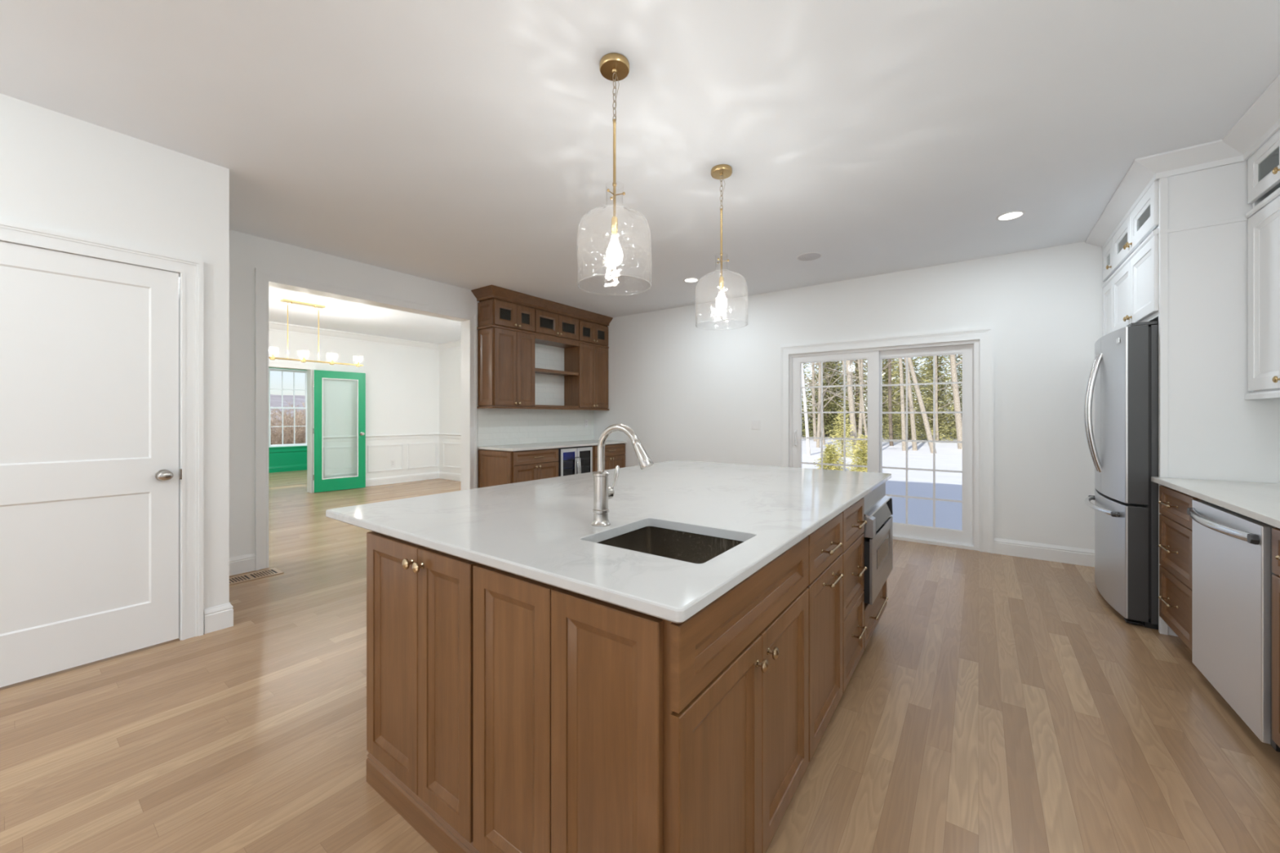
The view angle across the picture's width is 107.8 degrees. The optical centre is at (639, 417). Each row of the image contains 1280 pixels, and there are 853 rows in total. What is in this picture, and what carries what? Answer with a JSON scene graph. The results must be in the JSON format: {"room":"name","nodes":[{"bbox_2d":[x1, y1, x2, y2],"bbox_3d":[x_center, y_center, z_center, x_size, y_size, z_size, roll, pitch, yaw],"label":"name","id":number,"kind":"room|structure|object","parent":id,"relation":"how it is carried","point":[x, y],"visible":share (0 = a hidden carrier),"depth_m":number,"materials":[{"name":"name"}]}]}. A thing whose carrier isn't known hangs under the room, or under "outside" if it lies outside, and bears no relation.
{"room":"kitchen","nodes":[
{"label":"kitchen","id":0,"kind":"room"},
{"bbox_2d":[0,93,229,633],"bbox_3d":[-3.929,-0.117,0.885,0.120,2.745,4.818,0,0,36],"label":"wall","id":1,"kind":"structure","parent":0,"point":[60,172],"depth_m":2.52,"materials":[{"name":"paint"}]},
{"bbox_2d":[0,240,182,687],"bbox_3d":[-2.802,0.216,2.309,0.104,2.054,0.786,0,0,36],"label":"door","id":2,"kind":"structure","parent":1,"relation":"in","point":[91,473],"depth_m":2.35,"materials":[{"name":"paint"}]},
{"bbox_2d":[0,219,203,640],"bbox_3d":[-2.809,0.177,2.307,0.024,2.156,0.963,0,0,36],"label":"trim","id":3,"kind":"structure","parent":1,"relation":"attached to","point":[192,269],"depth_m":2.65,"materials":[{"name":"paint"}]},
{"bbox_2d":[204,603,233,634],"bbox_3d":[-2.488,1.185,2.756,0.016,0.140,0.129,0,0,36],"label":"baseboard","id":4,"kind":"structure","parent":1,"relation":"attached to","point":[219,617],"depth_m":2.75,"materials":[{"name":"paint"}]},
{"bbox_2d":[268,367,306,466],"bbox_3d":[-8.830,-0.117,10.018,0.180,2.746,5.145,0,0,36],"label":"wall","id":5,"kind":"structure","parent":0,"point":[289,458],"depth_m":10.81,"materials":[{"name":"green paint"}]},
{"bbox_2d":[268,368,306,447],"bbox_3d":[-8.209,-0.217,10.899,0.150,1.795,0.800,0,0,36],"label":"window","id":6,"kind":"structure","parent":5,"relation":"attached to","point":[269,369],"depth_m":10.84,"materials":[{"name":"paint"}]},
{"bbox_2d":[268,463,306,472],"bbox_3d":[-8.775,1.185,9.978,0.016,0.140,4.845,0,0,36],"label":"baseboard","id":7,"kind":"structure","parent":5,"relation":"attached to","point":[295,467],"depth_m":10.81,"materials":[{"name":"green paint"}]},
{"bbox_2d":[268,330,439,479],"bbox_3d":[-6.060,-0.117,7.050,0.130,2.745,6.695,0,0,36],"label":"wall","id":8,"kind":"structure","parent":0,"point":[402,383],"depth_m":8.64,"materials":[{"name":"paint"}]},
{"bbox_2d":[268,360,317,493],"bbox_3d":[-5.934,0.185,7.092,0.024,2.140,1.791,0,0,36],"label":"trim","id":9,"kind":"structure","parent":8,"relation":"attached to","point":[271,363],"depth_m":7.75,"materials":[{"name":"paint"}]},
{"bbox_2d":[313,369,365,493],"bbox_3d":[-5.128,0.231,7.990,0.102,2.032,0.785,0,0,41],"label":"door","id":10,"kind":"structure","parent":8,"relation":"in","point":[321,484],"depth_m":7.92,"materials":[{"name":"green paint"}]},
{"bbox_2d":[268,320,439,351],"bbox_3d":[-6.015,-1.425,6.926,0.088,0.129,6.545,0,0,36],"label":"trim","id":11,"kind":"structure","parent":8,"relation":"attached to","point":[273,326],"depth_m":8.18,"materials":[{"name":"paint"}]},
{"bbox_2d":[323,442,436,476],"bbox_3d":[-4.758,0.760,8.722,0.013,0.500,2.050,0,0,36],"label":"trim","id":12,"kind":"structure","parent":8,"relation":"attached to","point":[409,444],"depth_m":8.67,"materials":[{"name":"paint"}]},
{"bbox_2d":[323,433,439,442],"bbox_3d":[-4.763,0.376,8.705,0.026,0.089,2.193,0,0,36],"label":"trim","id":13,"kind":"structure","parent":8,"relation":"attached to","point":[342,438],"depth_m":8.68,"materials":[{"name":"paint"}]},
{"bbox_2d":[365,471,439,486],"bbox_3d":[-4.767,1.185,8.707,0.016,0.140,2.195,0,0,36],"label":"baseboard","id":14,"kind":"structure","parent":8,"relation":"attached to","point":[433,475],"depth_m":8.95,"materials":[{"name":"paint"}]},
{"bbox_2d":[229,229,556,557],"bbox_3d":[-2.081,-0.117,5.450,0.150,2.745,4.742,0,0,36],"label":"wall","id":15,"kind":"structure","parent":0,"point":[247,252],"depth_m":3.81,"materials":[{"name":"paint"}]},
{"bbox_2d":[229,553,255,576],"bbox_3d":[-3.280,1.185,3.655,0.016,0.140,0.428,0,0,36],"label":"baseboard","id":16,"kind":"structure","parent":15,"relation":"attached to","point":[243,563],"depth_m":3.76,"materials":[{"name":"paint"}]},
{"bbox_2d":[254,267,476,570],"bbox_3d":[-2.609,0.015,4.715,0.189,2.480,2.081,0,0,36],"label":"door frame","id":17,"kind":"structure","parent":15,"relation":"attached to","point":[262,277],"depth_m":4.15,"materials":[{"name":"paint"}]},
{"bbox_2d":[477,297,534,407],"bbox_3d":[-1.607,-0.767,5.684,0.327,1.275,0.630,0,0,36],"label":"upper cabinet","id":18,"kind":"object","parent":15,"relation":"attached to","point":[505,357],"visible":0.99,"depth_m":5.52,"materials":[{"name":"brown wood"}]},
{"bbox_2d":[534,307,579,408],"bbox_3d":[-1.188,-0.768,6.262,0.327,1.275,0.797,0,0,36],"label":"upper cabinet","id":19,"kind":"object","parent":15,"relation":"attached to","point":[548,322],"visible":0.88,"depth_m":6.22,"materials":[{"name":"brown wood"}]},
{"bbox_2d":[476,405,608,410],"bbox_3d":[-1.199,-0.116,6.269,0.314,0.026,2.079,0,0,36],"label":"rail","id":20,"kind":"object","parent":19,"relation":"attached to","point":[487,406],"visible":1,"depth_m":5.90,"materials":[{"name":"brown wood"}]},
{"bbox_2d":[476,324,608,348],"bbox_3d":[-1.204,-1.054,6.270,0.305,0.035,2.083,0,0,36],"label":"trim","id":21,"kind":"structure","parent":19,"relation":"attached to","point":[489,325],"depth_m":5.79,"materials":[{"name":"brown wood"}]},
{"bbox_2d":[534,371,573,376],"bbox_3d":[-1.206,-0.603,6.276,0.278,0.024,0.794,0,0,36],"label":"shelf","id":22,"kind":"object","parent":19,"relation":"attached to","point":[557,373],"depth_m":6.29,"materials":[{"name":"brown wood"}]},
{"bbox_2d":[534,404,578,408],"bbox_3d":[-1.202,-0.143,6.273,0.288,0.027,0.794,0,0,36],"label":"shelf","id":23,"kind":"object","parent":19,"relation":"attached to","point":[535,406],"depth_m":6.14,"materials":[{"name":"brown wood"}]},
{"bbox_2d":[439,347,461,474],"bbox_3d":[-2.511,-0.117,8.518,4.150,2.746,0.151,0,0,36],"label":"wall","id":24,"kind":"structure","parent":0,"point":[450,361],"depth_m":9.37,"materials":[{"name":"paint"}]},
{"bbox_2d":[437,340,461,351],"bbox_3d":[-2.528,-1.425,8.384,4.020,0.129,0.088,0,0,36],"label":"trim","id":25,"kind":"structure","parent":24,"relation":"attached to","point":[454,344],"depth_m":9.29,"materials":[{"name":"paint"}]},
{"bbox_2d":[439,471,461,481],"bbox_3d":[-2.507,1.185,8.413,4.020,0.140,0.016,0,0,36],"label":"baseboard","id":26,"kind":"structure","parent":24,"relation":"attached to","point":[443,475],"depth_m":9.34,"materials":[{"name":"paint"}]},
{"bbox_2d":[439,433,461,438],"bbox_3d":[-2.510,0.376,8.409,4.020,0.089,0.026,0,0,36],"label":"trim","id":27,"kind":"structure","parent":24,"relation":"attached to","point":[441,435],"depth_m":9.36,"materials":[{"name":"paint"}]},
{"bbox_2d":[0,0,1279,343],"bbox_3d":[-4.263,-1.550,4.001,15.000,0.120,9.770,0,0,36],"label":"ceiling","id":28,"kind":"structure","parent":0,"point":[464,144],"depth_m":2.32,"materials":[{"name":"paint"}]},
{"bbox_2d":[268,298,363,367],"bbox_3d":[-4.386,-1.103,6.080,0.132,0.775,1.452,0,0,36],"label":"linear chandelier","id":29,"kind":"object","parent":28,"relation":"hanging from","point":[272,357],"visible":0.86,"depth_m":6.09,"materials":[{"name":"gold metal"}]},
{"bbox_2d":[577,53,652,293],"bbox_3d":[-0.109,-1.022,1.970,0.315,0.936,0.314,0,0,36],"label":"pendant light","id":30,"kind":"object","parent":28,"relation":"hanging from","point":[614,67],"visible":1,"depth_m":1.96,"materials":[{"name":"gold metal"}]},
{"bbox_2d":[611,216,617,235],"bbox_3d":[-0.107,-0.809,1.968,0.027,0.071,0.027,0,0,36],"label":"socket","id":31,"kind":"object","parent":30,"relation":"attached to","point":[614,220],"depth_m":1.96,"materials":[{"name":"gold metal"}]},
{"bbox_2d":[694,164,748,328],"bbox_3d":[0.489,-1.022,2.808,0.315,0.936,0.314,0,0,36],"label":"pendant light","id":32,"kind":"object","parent":28,"relation":"hanging from","point":[721,171],"visible":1,"depth_m":2.80,"materials":[{"name":"gold metal"}]},
{"bbox_2d":[796,252,822,261],"bbox_3d":[1.568,-1.486,4.323,0.226,0.006,0.226,0,0,36],"label":"ceiling speaker","id":33,"kind":"object","parent":28,"relation":"attached to","point":[810,255],"visible":1,"depth_m":4.31},
{"bbox_2d":[995,209,1026,221],"bbox_3d":[2.733,-1.486,3.442,0.176,0.006,0.176,0,0,36],"label":"recessed light","id":34,"kind":"object","parent":28,"relation":"in","point":[1012,215],"visible":1,"depth_m":3.44,"materials":[{"name":"white plastic"}]},
{"bbox_2d":[0,470,1279,852],"bbox_3d":[-4.263,1.285,4.001,15.000,0.060,9.770,0,0,36],"label":"floor","id":35,"kind":"structure","parent":0,"point":[994,703],"depth_m":1.84,"materials":[{"name":"brown wood"}]},
{"bbox_2d":[229,568,284,585],"bbox_3d":[-3.059,1.252,3.659,0.200,0.006,0.380,0,0,36],"label":"floor vent","id":36,"kind":"object","parent":35,"relation":"in","point":[273,571],"visible":0.84,"depth_m":3.67,"materials":[{"name":"brown wood"}]},
{"bbox_2d":[366,531,479,843],"bbox_3d":[0.023,0.821,2.405,0.600,0.868,2.500,0,0,36],"label":"base cabinet","id":37,"kind":"object","parent":35,"relation":"on","point":[420,599],"visible":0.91,"depth_m":1.38,"materials":[{"name":"brown wood"}]},
{"bbox_2d":[366,751,480,852],"bbox_3d":[-0.442,1.198,1.251,1.226,0.113,0.012,0,0,36],"label":"baseboard","id":38,"kind":"structure","parent":37,"relation":"attached to","point":[430,825],"depth_m":1.42,"materials":[{"name":"brown wood"}]},
{"bbox_2d":[325,460,891,623],"bbox_3d":[0.184,0.362,2.322,1.561,0.029,2.525,0,0,36],"label":"countertop","id":39,"kind":"structure","parent":37,"relation":"on","point":[542,531],"depth_m":1.55,"materials":[{"name":"white stone"}]},
{"bbox_2d":[591,423,653,527],"bbox_3d":[-0.044,0.184,1.480,0.232,0.328,0.108,0,0,36],"label":"faucet","id":40,"kind":"object","parent":39,"relation":"on","point":[602,492],"visible":1,"depth_m":1.49,"materials":[{"name":"silver metal"}]},
{"bbox_2d":[597,526,743,564],"bbox_3d":[0.087,0.481,1.362,0.440,0.211,0.397,0,0,36],"label":"sink","id":41,"kind":"object","parent":39,"relation":"in","point":[697,548],"visible":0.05,"depth_m":1.54,"materials":[{"name":"metal"}]},
{"bbox_2d":[478,448,558,488],"bbox_3d":[-1.442,0.819,5.625,0.662,0.872,0.723,0,0,36],"label":"base cabinet","id":42,"kind":"object","parent":35,"relation":"on","point":[495,468],"visible":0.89,"depth_m":5.39,"materials":[{"name":"brown wood"}]},
{"bbox_2d":[477,440,626,451],"bbox_3d":[-1.057,0.362,6.175,0.643,0.029,2.062,0,0,36],"label":"countertop","id":43,"kind":"structure","parent":42,"relation":"on","point":[516,447],"depth_m":5.79,"materials":[{"name":"stone"}]},
{"bbox_2d":[558,445,592,476],"bbox_3d":[-1.033,0.822,6.165,0.646,0.866,0.615,0,0,36],"label":"wine cooler","id":44,"kind":"object","parent":35,"relation":"on","point":[575,460],"visible":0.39,"depth_m":5.97,"materials":[{"name":"silver metal"}]},
{"bbox_2d":[589,443,625,471],"bbox_3d":[-0.651,0.819,6.715,0.662,0.872,0.706,0,0,36],"label":"base cabinet","id":45,"kind":"object","parent":35,"relation":"on","point":[615,455],"visible":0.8,"depth_m":6.57,"materials":[{"name":"brown wood"}]},
{"bbox_2d":[473,536,808,852],"bbox_3d":[0.071,0.821,1.383,0.660,0.868,0.842,0,0,36],"label":"base cabinet","id":46,"kind":"object","parent":35,"relation":"on","point":[600,726],"visible":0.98,"depth_m":1.06,"materials":[{"name":"brown wood"}]},
{"bbox_2d":[806,511,844,761],"bbox_3d":[0.465,0.821,1.913,0.666,0.868,0.476,0,0,36],"label":"base cabinet","id":47,"kind":"object","parent":35,"relation":"on","point":[826,575],"visible":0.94,"depth_m":1.74,"materials":[{"name":"brown wood"}]},
{"bbox_2d":[841,497,866,693],"bbox_3d":[0.736,0.821,2.287,0.666,0.868,0.442,0,0,36],"label":"base cabinet","id":48,"kind":"object","parent":35,"relation":"on","point":[854,522],"visible":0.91,"depth_m":2.12,"materials":[{"name":"brown wood"}]},
{"bbox_2d":[864,578,888,648],"bbox_3d":[1.074,1.093,2.752,0.666,0.325,0.704,0,0,36],"label":"base cabinet","id":49,"kind":"object","parent":35,"relation":"on","point":[873,613],"visible":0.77,"depth_m":2.54,"materials":[{"name":"brown wood"}]},
{"bbox_2d":[1084,320,1158,630],"bbox_3d":[3.449,0.344,2.995,0.866,1.822,0.912,0,0,36],"label":"refrigerator","id":50,"kind":"object","parent":35,"relation":"on","point":[1123,450],"visible":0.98,"depth_m":2.81,"materials":[{"name":"grey metal"}]},
{"bbox_2d":[1158,485,1202,650],"bbox_3d":[3.088,0.819,2.314,0.670,0.872,0.537,0,0,36],"label":"base cabinet","id":51,"kind":"object","parent":35,"relation":"on","point":[1175,545],"visible":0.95,"depth_m":2.48,"materials":[{"name":"brown wood"}]},
{"bbox_2d":[1158,159,1279,636],"bbox_3d":[3.276,-0.075,2.532,0.630,2.660,0.033,0,0,36],"label":"wall","id":52,"kind":"structure","parent":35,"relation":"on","point":[1208,429],"depth_m":2.60,"materials":[{"name":"white paint"}]},
{"bbox_2d":[1186,499,1279,752],"bbox_3d":[2.694,0.821,1.810,0.669,0.868,0.730,0,0,36],"label":"dishwasher","id":53,"kind":"object","parent":35,"relation":"on","point":[1232,573],"visible":0.98,"depth_m":1.88,"materials":[{"name":"silver metal"}]},
{"bbox_2d":[1271,527,1279,747],"bbox_3d":[2.228,0.819,1.129,0.670,0.872,0.900,0,0,36],"label":"base cabinet","id":54,"kind":"object","parent":35,"relation":"on","point":[1275,531],"visible":0.98,"depth_m":1.64,"materials":[{"name":"brown wood"}]},
{"bbox_2d":[1151,476,1279,528],"bbox_3d":[2.617,0.362,1.653,0.650,0.029,2.230,0,0,36],"label":"countertop","id":55,"kind":"structure","parent":54,"relation":"on","point":[1259,501],"depth_m":2.13,"materials":[{"name":"stone"}]},
{"bbox_2d":[593,241,1105,550],"bbox_3d":[1.963,-0.117,5.353,6.510,2.745,0.150,0,0,36],"label":"wall","id":56,"kind":"structure","parent":0,"point":[688,392],"depth_m":4.65,"materials":[{"name":"paint"}]},
{"bbox_2d":[477,343,593,446],"bbox_3d":[-1.320,-0.324,6.366,0.006,1.343,2.062,0,0,36],"label":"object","id":57,"kind":"structure","parent":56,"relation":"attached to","point":[495,426],"depth_m":6.34,"materials":[{"name":"white paint"}]},
{"bbox_2d":[471,284,613,325],"bbox_3d":[-1.191,-1.432,6.221,0.384,0.114,2.147,0,0,36],"label":"crown molding","id":58,"kind":"structure","parent":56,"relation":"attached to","point":[491,291],"depth_m":5.83,"materials":[{"name":"brown wood"}]},
{"bbox_2d":[564,318,608,408],"bbox_3d":[-0.766,-0.767,6.843,0.327,1.275,0.639,0,0,36],"label":"upper cabinet","id":59,"kind":"object","parent":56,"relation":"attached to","point":[589,388],"visible":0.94,"depth_m":6.68,"materials":[{"name":"brown wood"}]},
{"bbox_2d":[789,339,979,551],"bbox_3d":[2.541,0.292,5.013,1.796,2.045,0.320,0,0,36],"label":"door","id":60,"kind":"structure","parent":56,"relation":"in","point":[967,538],"depth_m":4.76,"materials":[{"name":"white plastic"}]},
{"bbox_2d":[779,326,994,553],"bbox_3d":[2.452,0.210,4.891,2.006,2.090,0.024,0,0,36],"label":"trim","id":61,"kind":"structure","parent":56,"relation":"attached to","point":[985,335],"depth_m":4.36,"materials":[{"name":"paint"}]},
{"bbox_2d":[994,537,1094,567],"bbox_3d":[3.593,1.185,4.067,0.842,0.140,0.016,0,0,36],"label":"baseboard","id":62,"kind":"structure","parent":56,"relation":"attached to","point":[1076,556],"depth_m":4.09,"materials":[{"name":"paint"}]},
{"bbox_2d":[1084,73,1279,251],"bbox_3d":[3.003,-1.437,2.521,0.437,0.104,3.208,0,0,36],"label":"crown molding","id":63,"kind":"structure","parent":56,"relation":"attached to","point":[1261,121],"depth_m":2.60,"materials":[{"name":"white paint"}]},
{"bbox_2d":[862,482,893,604],"bbox_3d":[1.096,0.656,2.738,0.606,0.534,0.692,0,0,36],"label":"microwave oven","id":64,"kind":"object","parent":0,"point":[878,529],"visible":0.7,"depth_m":2.46,"materials":[{"name":"silver metal"}]},
{"bbox_3d":[1.673,-0.118,-0.343,0.150,2.745,9.410,0,0,36],"label":"wall","id":65,"kind":"structure","parent":0,"visible":0},
{"bbox_2d":[1102,238,1115,336],"bbox_3d":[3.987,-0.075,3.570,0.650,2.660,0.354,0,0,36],"label":"upper cabinet","id":66,"kind":"object","parent":65,"relation":"attached to","point":[1108,271],"visible":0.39,"depth_m":3.76,"materials":[{"name":"paint"}]},
{"bbox_2d":[1102,227,1158,288],"bbox_3d":[3.443,-1.091,3.309,0.024,0.036,1.416,0,0,36],"label":"trim","id":67,"kind":"structure","parent":66,"relation":"on","point":[1155,232],"depth_m":3.11,"materials":[{"name":"white paint"}]},
{"bbox_2d":[1112,178,1158,331],"bbox_3d":[3.569,-1.000,2.994,0.650,0.810,1.066,0,0,36],"label":"upper cabinet","id":68,"kind":"object","parent":65,"relation":"attached to","point":[1135,286],"visible":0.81,"depth_m":3.08,"materials":[{"name":"paint"}]},
{"bbox_2d":[1244,128,1279,399],"bbox_3d":[3.149,-0.750,2.109,0.339,1.310,0.803,0,0,36],"label":"upper cabinet","id":69,"kind":"object","parent":65,"relation":"attached to","point":[1264,165],"depth_m":2.39,"materials":[{"name":"paint"}]},
{"bbox_2d":[1245,187,1279,217],"bbox_3d":[3.042,-1.091,2.186,0.024,0.036,0.801,0,0,36],"label":"trim","id":70,"kind":"structure","parent":69,"relation":"attached to","point":[1274,195],"depth_m":2.36,"materials":[{"name":"white paint"}]},
{"label":"outside","id":71,"kind":"structure","parent":0,"visible":0},
{"bbox_3d":[-92.233,3.380,54.570,186.600,0.250,140.000,0,0,36],"label":"ground","id":72,"kind":"structure","parent":71,"visible":0},
{"bbox_2d":[271,404,301,444],"bbox_3d":[-17.409,1.240,21.729,2.493,4.060,2.637,0,0,9],"label":"bare shrub","id":73,"kind":"object","parent":72,"relation":"on","point":[279,440],"visible":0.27,"depth_m":21.93,"materials":[{"name":"brown plant"}]},
{"bbox_2d":[271,401,305,444],"bbox_3d":[-16.898,1.249,22.575,2.643,4.037,2.567,0,0,-22],"label":"bare shrub","id":74,"kind":"object","parent":72,"relation":"on","point":[288,432],"visible":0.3,"depth_m":22.96,"materials":[{"name":"brown plant"}]},
{"bbox_2d":[275,401,305,444],"bbox_3d":[-16.778,1.208,22.975,2.721,4.120,2.736,0,0,-31],"label":"bare shrub","id":75,"kind":"object","parent":72,"relation":"on","point":[277,411],"visible":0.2,"depth_m":22.26,"materials":[{"name":"brown plant"}]},
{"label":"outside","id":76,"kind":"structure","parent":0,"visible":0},
{"bbox_2d":[270,394,803,432],"bbox_3d":[-59.025,-4.281,191.092,240.000,15.119,300.000,0,0,36],"label":"hills","id":77,"kind":"structure","parent":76,"point":[275,400],"depth_m":118.29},
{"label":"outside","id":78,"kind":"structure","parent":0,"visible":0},
{"bbox_2d":[801,409,962,529],"bbox_3d":[54.446,0.087,36.552,72.000,3.274,111.880,0,0,36],"label":"snowy ground","id":79,"kind":"structure","parent":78,"point":[948,486],"depth_m":12.52,"materials":[{"name":"white snow"}]},
{"bbox_2d":[801,363,810,455],"bbox_3d":[7.413,-6.052,19.634,3.275,15.586,7.137,0,0,-7],"label":"bare tree","id":80,"kind":"object","parent":79,"relation":"on","point":[806,428],"visible":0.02,"depth_m":20.09,"materials":[{"name":"white plant"}]},
{"bbox_2d":[801,363,832,437],"bbox_3d":[11.057,-3.050,33.887,5.400,9.686,5.294,0,0,-36],"label":"conifer","id":81,"kind":"object","parent":79,"relation":"on","point":[804,367],"visible":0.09,"depth_m":33.29,"materials":[{"name":"green plant"}]},
{"bbox_2d":[808,360,848,431],"bbox_3d":[15.289,-2.546,38.189,4.923,8.163,4.934,0,0,-4],"label":"conifer","id":82,"kind":"object","parent":79,"relation":"on","point":[837,361],"visible":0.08,"depth_m":37.80,"materials":[{"name":"green plant"}]},
{"bbox_2d":[801,360,857,447],"bbox_3d":[8.944,-3.657,25.357,5.910,10.727,5.289,0,0,18],"label":"bare tree","id":83,"kind":"object","parent":79,"relation":"on","point":[819,408],"visible":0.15,"depth_m":24.71,"materials":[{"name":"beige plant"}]},
{"bbox_2d":[801,360,858,437],"bbox_3d":[13.607,-2.372,33.698,4.711,8.205,4.701,0,0,-8],"label":"conifer","id":84,"kind":"object","parent":79,"relation":"on","point":[828,420],"visible":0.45,"depth_m":33.64,"materials":[{"name":"green plant"}]},
{"bbox_2d":[813,443,848,470],"bbox_3d":[5.887,1.288,14.484,0.942,0.987,1.033,0,0,-28],"label":"conifer","id":85,"kind":"object","parent":79,"relation":"on","point":[828,455],"visible":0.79,"depth_m":14.39,"materials":[{"name":"green plant"}]},
{"bbox_2d":[801,362,867,441],"bbox_3d":[10.803,-4.761,29.681,8.469,12.796,4.909,0,0,-12],"label":"bare tree","id":86,"kind":"object","parent":79,"relation":"on","point":[815,433],"visible":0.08,"depth_m":29.57,"materials":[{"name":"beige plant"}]},
{"bbox_2d":[805,360,864,444],"bbox_3d":[10.667,-4.611,26.203,6.215,12.607,6.946,0,0,-32],"label":"bare tree","id":87,"kind":"object","parent":79,"relation":"on","point":[824,406],"visible":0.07,"depth_m":27.07,"materials":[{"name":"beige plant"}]},
{"bbox_2d":[826,408,857,457],"bbox_3d":[8.312,0.725,19.280,1.673,2.167,1.578,0,0,-34],"label":"conifer","id":88,"kind":"object","parent":79,"relation":"on","point":[842,425],"visible":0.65,"depth_m":19.23,"materials":[{"name":"green plant"}]},
{"bbox_2d":[804,360,897,441],"bbox_3d":[12.785,-3.712,28.551,6.412,10.693,4.572,0,0,10],"label":"bare tree","id":89,"kind":"object","parent":79,"relation":"on","point":[851,362],"visible":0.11,"depth_m":29.00,"materials":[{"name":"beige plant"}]},
{"bbox_2d":[845,360,858,454],"bbox_3d":[8.846,-5.464,20.917,4.407,14.411,5.575,0,0,-1],"label":"bare tree","id":90,"kind":"object","parent":79,"relation":"on","point":[849,380],"visible":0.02,"depth_m":20.47,"materials":[{"name":"beige plant"}]},
{"bbox_2d":[845,434,867,471],"bbox_3d":[6.545,1.100,13.714,1.003,1.223,1.078,0,0,36],"label":"conifer","id":91,"kind":"object","parent":79,"relation":"on","point":[863,455],"visible":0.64,"depth_m":13.62,"materials":[{"name":"green plant"}]},
{"bbox_2d":[824,359,893,437],"bbox_3d":[15.414,-3.792,33.240,6.108,11.216,5.886,0,0,-33],"label":"conifer","id":92,"kind":"object","parent":79,"relation":"on","point":[856,397],"visible":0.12,"depth_m":33.06,"materials":[{"name":"green plant"}]},
{"bbox_2d":[852,359,867,453],"bbox_3d":[9.273,-4.901,21.610,4.012,13.319,5.703,0,0,-4],"label":"bare tree","id":93,"kind":"object","parent":79,"relation":"on","point":[858,362],"visible":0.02,"depth_m":20.62,"materials":[{"name":"beige plant"}]},
{"bbox_2d":[804,358,924,448],"bbox_3d":[12.179,-4.612,25.123,8.429,12.735,4.886,0,0,-4],"label":"bare tree","id":94,"kind":"object","parent":79,"relation":"on","point":[860,415],"visible":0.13,"depth_m":25.14,"materials":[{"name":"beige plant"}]},
{"bbox_2d":[862,358,910,436],"bbox_3d":[17.882,-1.995,33.431,4.238,7.222,4.155,0,0,28],"label":"conifer","id":95,"kind":"object","parent":79,"relation":"on","point":[884,374],"visible":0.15,"depth_m":33.23,"materials":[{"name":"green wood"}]},
{"bbox_2d":[887,358,893,445],"bbox_3d":[14.120,-5.459,26.049,4.685,14.276,4.515,0,0,-29],"label":"bare tree","id":96,"kind":"object","parent":79,"relation":"on","point":[890,407],"visible":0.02,"depth_m":25.73,"materials":[{"name":"beige plant"}]},
{"bbox_2d":[898,358,906,450],"bbox_3d":[12.489,-6.468,23.394,5.752,16.472,4.990,0,0,-12],"label":"bare tree","id":97,"kind":"object","parent":79,"relation":"on","point":[900,364],"visible":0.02,"depth_m":23.19,"materials":[{"name":"beige plant"}]},
{"bbox_2d":[903,357,917,450],"bbox_3d":[13.222,-6.438,23.160,3.942,16.400,5.958,0,0,36],"label":"bare tree","id":98,"kind":"object","parent":79,"relation":"on","point":[909,388],"visible":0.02,"depth_m":23.31,"materials":[{"name":"beige plant"}]},
{"bbox_2d":[882,356,948,441],"bbox_3d":[16.506,-2.036,29.220,4.530,7.511,4.540,0,0,-18],"label":"conifer","id":99,"kind":"object","parent":79,"relation":"on","point":[897,430],"visible":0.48,"depth_m":28.94,"materials":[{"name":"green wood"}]},
{"bbox_2d":[907,357,936,453],"bbox_3d":[12.737,-5.789,22.916,5.236,15.155,5.574,0,0,36],"label":"bare tree","id":100,"kind":"object","parent":79,"relation":"on","point":[926,425],"visible":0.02,"depth_m":21.93,"materials":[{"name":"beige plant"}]},
{"bbox_2d":[883,354,962,440],"bbox_3d":[17.654,-3.631,28.116,6.859,10.364,3.976,0,0,42],"label":"bare tree","id":101,"kind":"object","parent":79,"relation":"on","point":[936,366],"visible":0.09,"depth_m":27.89,"materials":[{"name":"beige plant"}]},
{"bbox_2d":[911,355,954,431],"bbox_3d":[22.343,-2.186,35.765,4.221,7.194,4.139,0,0,-22],"label":"conifer","id":102,"kind":"object","parent":79,"relation":"on","point":[927,356],"visible":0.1,"depth_m":35.61,"materials":[{"name":"green plant"}]},
{"bbox_2d":[909,355,961,436],"bbox_3d":[19.648,-2.752,30.783,4.866,8.808,5.050,0,0,-17],"label":"conifer","id":103,"kind":"object","parent":79,"relation":"on","point":[941,358],"visible":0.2,"depth_m":30.67,"materials":[{"name":"green plant"}]},
{"bbox_2d":[930,354,962,440],"bbox_3d":[19.807,-2.177,28.206,4.394,7.638,4.482,0,0,25],"label":"conifer","id":104,"kind":"object","parent":79,"relation":"on","point":[959,374],"visible":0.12,"depth_m":28.47,"materials":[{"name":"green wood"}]},
{"bbox_2d":[949,354,962,448],"bbox_3d":[16.015,-6.513,23.362,7.009,16.483,6.041,0,0,5],"label":"bare tree","id":105,"kind":"object","parent":79,"relation":"on","point":[958,420],"visible":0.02,"depth_m":23.75,"materials":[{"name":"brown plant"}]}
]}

